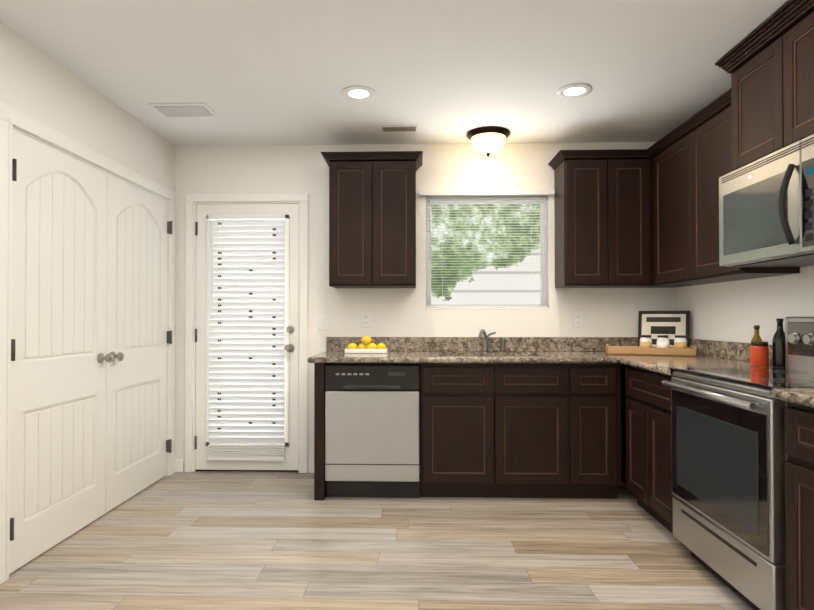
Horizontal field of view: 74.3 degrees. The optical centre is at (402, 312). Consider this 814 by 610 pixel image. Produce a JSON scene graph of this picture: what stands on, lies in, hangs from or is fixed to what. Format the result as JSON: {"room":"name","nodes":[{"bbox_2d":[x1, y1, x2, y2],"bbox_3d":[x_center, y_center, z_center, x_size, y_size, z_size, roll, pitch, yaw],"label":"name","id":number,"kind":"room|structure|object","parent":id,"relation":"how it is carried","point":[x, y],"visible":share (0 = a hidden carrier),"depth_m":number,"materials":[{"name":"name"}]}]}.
{"room":"kitchen","nodes":[
{"label":"kitchen","id":0,"kind":"room"},
{"bbox_2d":[0,22,174,191],"bbox_3d":[-2.157,-0.059,0.964,0.700,2.470,6.240,0,-1,1],"label":"wall","id":1,"kind":"structure","parent":0,"point":[36,83],"depth_m":2.90,"materials":[{"name":"white paint"}]},
{"bbox_2d":[9,129,112,573],"bbox_3d":[-1.746,0.174,2.792,0.105,2.024,0.780,0,-1,1],"label":"closet door","id":2,"kind":"structure","parent":1,"relation":"in","point":[60,358],"depth_m":2.74,"materials":[{"name":"white wood"}]},
{"bbox_2d":[0,101,175,583],"bbox_3d":[-1.807,0.142,3.186,0.162,2.112,1.719,0,-1,1],"label":"door frame","id":3,"kind":"structure","parent":1,"relation":"attached to","point":[11,118],"depth_m":2.40,"materials":[{"name":"white wood"}]},
{"bbox_2d":[105,173,171,512],"bbox_3d":[-1.726,0.182,3.575,0.105,2.024,0.780,0,-1,1],"label":"closet door","id":4,"kind":"structure","parent":1,"relation":"in","point":[138,339],"depth_m":3.51,"materials":[{"name":"white"}]},
{"bbox_2d":[0,471,753,609],"bbox_3d":[0.064,1.226,0.963,4.020,0.100,6.380,0,-1,1],"label":"floor","id":5,"kind":"structure","parent":0,"point":[225,540],"depth_m":2.62,"materials":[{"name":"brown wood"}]},
{"bbox_2d":[325,363,419,496],"bbox_3d":[-0.181,0.769,3.707,0.606,0.867,0.616,0,-1,1],"label":"dishwasher","id":6,"kind":"object","parent":5,"relation":"on","point":[372,429],"visible":0.98,"depth_m":3.40,"materials":[{"name":"silver metal"}]},
{"bbox_2d":[420,363,505,497],"bbox_3d":[0.391,0.766,3.694,0.527,0.876,0.628,0,-1,1],"label":"base cabinet","id":7,"kind":"object","parent":5,"relation":"on","point":[463,417],"depth_m":3.41,"materials":[{"name":"brown wood"}]},
{"bbox_2d":[307,337,618,363],"bbox_3d":[0.704,0.254,3.666,2.597,0.143,0.678,0,-1,1],"label":"countertop","id":8,"kind":"structure","parent":7,"relation":"on","point":[592,350],"depth_m":3.96,"materials":[{"name":"stone"}]},
{"bbox_2d":[344,336,387,352],"bbox_3d":[-0.252,0.230,3.817,0.300,0.117,0.130,0,-1,1],"label":"tray","id":9,"kind":"object","parent":8,"relation":"on","point":[362,347],"visible":1,"depth_m":3.79,"materials":[{"name":"white ceramic"}]},
{"bbox_2d":[478,329,505,351],"bbox_3d":[0.647,0.205,3.862,0.225,0.166,0.203,0,-1,1],"label":"faucet","id":10,"kind":"object","parent":8,"relation":"on","point":[485,342],"visible":1,"depth_m":3.92,"materials":[{"name":"silver metal"}]},
{"bbox_2d":[606,335,696,355],"bbox_3d":[1.664,0.221,3.617,0.540,0.130,0.170,0,-1,17],"label":"tray","id":11,"kind":"object","parent":8,"relation":"on","point":[663,348],"visible":1,"depth_m":3.56,"materials":[{"name":"brown wood"}]},
{"bbox_2d":[506,364,557,497],"bbox_3d":[0.830,0.765,3.682,0.596,0.876,0.628,0,-1,1],"label":"base cabinet","id":12,"kind":"object","parent":5,"relation":"on","point":[531,389],"depth_m":3.40,"materials":[{"name":"brown wood"}]},
{"bbox_2d":[558,364,609,498],"bbox_3d":[1.214,0.765,3.662,0.441,0.876,0.648,0,-1,1],"label":"base cabinet","id":13,"kind":"object","parent":5,"relation":"on","point":[596,431],"depth_m":3.39,"materials":[{"name":"brown wood"}]},
{"bbox_2d":[606,364,669,530],"bbox_3d":[1.634,0.759,3.039,0.705,0.876,0.736,0,-1,1],"label":"base cabinet","id":14,"kind":"object","parent":5,"relation":"on","point":[637,401],"depth_m":3.13,"materials":[{"name":"brown wood"}]},
{"bbox_2d":[619,337,771,374],"bbox_3d":[1.659,0.248,2.989,0.653,0.143,0.624,0,-1,1],"label":"countertop","id":15,"kind":"structure","parent":14,"relation":"on","point":[710,353],"depth_m":3.16,"materials":[{"name":"stone"}]},
{"bbox_2d":[638,311,689,346],"bbox_3d":[1.838,0.139,3.778,0.330,0.294,0.055,0,-1,36],"label":"framed sign","id":16,"kind":"object","parent":15,"relation":"on","point":[654,324],"visible":0.54,"depth_m":3.77,"materials":[{"name":"black"}]},
{"bbox_2d":[750,325,761,346],"bbox_3d":[1.884,0.174,2.851,0.060,0.209,0.060,0,-1,1],"label":"oil bottle","id":17,"kind":"object","parent":15,"relation":"on","point":[756,337],"visible":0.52,"depth_m":2.84,"materials":[{"name":"brown"}]},
{"bbox_2d":[750,341,768,366],"bbox_3d":[1.839,0.214,2.762,0.080,0.127,0.080,0,-1,1],"label":"spice jar","id":18,"kind":"object","parent":15,"relation":"on","point":[759,353],"visible":1,"depth_m":2.73,"materials":[{"name":"orange"}]},
{"bbox_2d":[772,319,784,366],"bbox_3d":[1.915,0.155,2.720,0.066,0.245,0.066,0,-1,1],"label":"bottle","id":19,"kind":"object","parent":15,"relation":"on","point":[778,349],"visible":0.9,"depth_m":2.70,"materials":[{"name":"black glass"}]},
{"bbox_2d":[670,375,676,532],"bbox_3d":[1.652,0.752,2.281,0.630,0.876,0.910,0,-1,1],"label":"base cabinet","id":20,"kind":"object","parent":5,"relation":"on","point":[671,495],"depth_m":2.74,"materials":[{"name":"brown wood"}]},
{"bbox_2d":[662,317,813,609],"bbox_3d":[1.613,0.604,2.284,0.689,1.170,0.766,0,-1,1],"label":"range","id":21,"kind":"object","parent":5,"relation":"on","point":[730,457],"visible":0.92,"depth_m":2.19,"materials":[{"name":"silver metal"}]},
{"bbox_2d":[785,402,813,609],"bbox_3d":[1.629,0.743,1.410,0.630,0.876,0.966,0,-1,1],"label":"base cabinet","id":22,"kind":"object","parent":5,"relation":"on","point":[799,419],"depth_m":1.83,"materials":[{"name":"brown wood"}]},
{"bbox_2d":[759,353,813,407],"bbox_3d":[1.618,0.232,1.414,0.653,0.143,0.964,0,-1,1],"label":"countertop","id":23,"kind":"structure","parent":22,"relation":"on","point":[801,396],"depth_m":1.82,"materials":[{"name":"stone"}]},
{"bbox_2d":[0,0,787,145],"bbox_3d":[0.064,-1.344,0.988,4.020,0.100,6.380,0,-1,1],"label":"ceiling","id":24,"kind":"structure","parent":0,"point":[267,72],"depth_m":2.75,"materials":[{"name":"white paint"}]},
{"bbox_2d":[147,103,218,117],"bbox_3d":[-1.369,-1.263,3.376,0.360,0.012,0.220,0,-1,1],"label":"ceiling vent","id":25,"kind":"object","parent":24,"relation":"in","point":[185,110],"visible":0.98,"depth_m":3.35,"materials":[{"name":"white plastic"}]},
{"bbox_2d":[342,86,375,100],"bbox_3d":[-0.250,-1.267,3.116,0.196,0.010,0.196,0,-1,1],"label":"recessed light","id":26,"kind":"object","parent":24,"relation":"in","point":[359,93],"visible":0.98,"depth_m":3.11,"materials":[{"name":"white plastic"}]},
{"bbox_2d":[380,126,417,131],"bbox_3d":[-0.020,-1.262,3.700,0.260,0.008,0.100,0,-1,1],"label":"ceiling vent","id":27,"kind":"object","parent":24,"relation":"in","point":[398,128],"visible":1,"depth_m":3.69,"materials":[{"name":"white plastic"}]},
{"bbox_2d":[466,126,509,156],"bbox_3d":[0.611,-1.181,3.808,0.308,0.168,0.308,0,-1,1],"label":"flush-mount ceiling light","id":28,"kind":"object","parent":24,"relation":"attached to","point":[487,140],"visible":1,"depth_m":3.72,"materials":[{"name":"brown glass"}]},
{"bbox_2d":[557,83,591,98],"bbox_3d":[0.989,-1.267,3.084,0.196,0.010,0.196,0,-1,1],"label":"recessed light","id":29,"kind":"object","parent":24,"relation":"in","point":[576,90],"visible":0.96,"depth_m":3.07,"materials":[{"name":"white plastic"}]},
{"bbox_2d":[174,142,673,473],"bbox_3d":[0.146,-0.028,4.094,4.020,2.470,0.140,0,-1,1],"label":"wall","id":30,"kind":"structure","parent":0,"point":[395,312],"depth_m":4.03,"materials":[{"name":"white paint"}]},
{"bbox_2d":[174,459,313,472],"bbox_3d":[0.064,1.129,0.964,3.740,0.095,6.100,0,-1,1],"label":"baseboard","id":31,"kind":"structure","parent":30,"relation":"attached to","point":[178,465],"depth_m":4.05,"materials":[{"name":"white wood"}]},
{"bbox_2d":[184,193,307,472],"bbox_3d":[-1.171,0.157,4.117,0.932,2.101,0.157,0,-1,1],"label":"door frame","id":32,"kind":"structure","parent":30,"relation":"attached to","point":[193,200],"depth_m":4.05,"materials":[{"name":"white wood"}]},
{"bbox_2d":[194,204,298,469],"bbox_3d":[-1.175,0.185,4.044,0.786,2.010,0.125,0,-1,1],"label":"patio door","id":33,"kind":"structure","parent":30,"relation":"in","point":[291,347],"depth_m":4.06,"materials":[{"name":"white"}]},
{"bbox_2d":[207,215,285,460],"bbox_3d":[-1.167,0.190,4.027,0.582,1.842,0.038,0,-1,1],"label":"door blinds","id":34,"kind":"object","parent":33,"relation":"attached to","point":[246,326],"visible":0.98,"depth_m":4.03,"materials":[{"name":"white plastic"}]},
{"bbox_2d":[318,314,327,329],"bbox_3d":[-0.591,0.076,4.037,0.075,0.118,0.009,0,-1,1],"label":"switch plate","id":35,"kind":"object","parent":30,"relation":"attached to","point":[322,321],"visible":1,"depth_m":4.04,"materials":[{"name":"white plastic"}]},
{"bbox_2d":[325,152,380,287],"bbox_3d":[-0.327,-0.635,3.896,0.365,0.908,0.288,0,-1,1],"label":"upper cabinet","id":36,"kind":"object","parent":30,"relation":"attached to","point":[354,177],"depth_m":3.76,"materials":[{"name":"brown wood"}]},
{"bbox_2d":[361,312,370,326],"bbox_3d":[-0.271,0.056,4.029,0.075,0.118,0.008,0,-1,1],"label":"electrical outlet plate","id":37,"kind":"object","parent":30,"relation":"attached to","point":[365,319],"visible":1,"depth_m":4.03,"materials":[{"name":"white plastic"}]},
{"bbox_2d":[381,152,416,287],"bbox_3d":[-0.083,-0.635,3.890,0.366,0.908,0.288,0,-1,1],"label":"upper cabinet","id":38,"kind":"object","parent":30,"relation":"attached to","point":[398,169],"depth_m":3.75,"materials":[{"name":"brown wood"}]},
{"bbox_2d":[426,197,548,309],"bbox_3d":[0.638,-0.442,4.074,0.913,0.851,0.113,0,-1,1],"label":"window","id":39,"kind":"structure","parent":30,"relation":"in","point":[543,278],"depth_m":4.08,"materials":[{"name":"white plastic"}]},
{"bbox_2d":[419,190,554,307],"bbox_3d":[0.629,-0.465,4.015,1.001,0.867,0.082,0,-1,1],"label":"window blinds","id":40,"kind":"object","parent":39,"relation":"attached to","point":[493,193],"visible":0.9,"depth_m":4.03,"materials":[{"name":"white plastic"}]},
{"bbox_2d":[573,312,582,327],"bbox_3d":[1.308,0.056,3.988,0.075,0.118,0.008,0,-1,1],"label":"electrical outlet plate","id":41,"kind":"object","parent":30,"relation":"attached to","point":[577,319],"visible":1,"depth_m":3.99,"materials":[{"name":"white plastic"}]},
{"bbox_2d":[553,152,620,287],"bbox_3d":[1.310,-0.635,3.854,0.354,0.908,0.288,0,-1,1],"label":"upper cabinet","id":42,"kind":"object","parent":30,"relation":"attached to","point":[587,185],"depth_m":3.72,"materials":[{"name":"brown wood"}]},
{"bbox_2d":[621,152,640,287],"bbox_3d":[1.540,-0.635,3.847,0.348,0.908,0.288,0,-1,1],"label":"upper cabinet","id":43,"kind":"object","parent":30,"relation":"attached to","point":[638,218],"depth_m":3.71,"materials":[{"name":"brown wood"}]},
{"bbox_2d":[674,265,813,344],"bbox_3d":[2.002,-0.060,0.855,0.140,2.470,6.240,0,-1,1],"label":"wall","id":44,"kind":"structure","parent":0,"point":[734,311],"depth_m":3.11,"materials":[{"name":"white paint"}]},
{"bbox_2d":[641,120,701,287],"bbox_3d":[1.820,-0.640,3.415,0.352,0.908,0.602,0,-1,1],"label":"upper cabinet","id":45,"kind":"object","parent":44,"relation":"attached to","point":[667,165],"depth_m":3.47,"materials":[{"name":"brown wood"}]},
{"bbox_2d":[693,100,799,283],"bbox_3d":[1.840,-0.644,2.956,0.288,0.908,0.557,0,-1,1],"label":"upper cabinet","id":46,"kind":"object","parent":44,"relation":"attached to","point":[709,128],"depth_m":2.98,"materials":[{"name":"brown wood"}]},
{"bbox_2d":[725,32,768,173],"bbox_3d":[1.802,-0.957,2.455,0.338,0.540,0.444,0,-1,1],"label":"upper cabinet","id":47,"kind":"object","parent":44,"relation":"attached to","point":[747,100],"depth_m":2.54,"materials":[{"name":"brown wood"}]},
{"bbox_2d":[769,0,813,153],"bbox_3d":[1.794,-0.960,2.133,0.338,0.540,0.444,0,-1,1],"label":"upper cabinet","id":48,"kind":"object","parent":44,"relation":"attached to","point":[791,40],"depth_m":2.24,"materials":[{"name":"brown wood"}]},
{"bbox_2d":[719,134,813,267],"bbox_3d":[1.736,-0.451,2.291,0.462,0.455,0.766,0,-1,1],"label":"microwave","id":49,"kind":"object","parent":48,"relation":"attached to","point":[766,210],"visible":1,"depth_m":2.30,"materials":[{"name":"silver metal"}]},
{"label":"outside","id":50,"kind":"structure","parent":0,"visible":0},
{"bbox_2d":[212,204,539,439],"bbox_3d":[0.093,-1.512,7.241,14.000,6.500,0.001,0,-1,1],"label":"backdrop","id":51,"kind":"structure","parent":50,"point":[489,289],"depth_m":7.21,"materials":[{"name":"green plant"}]}
]}

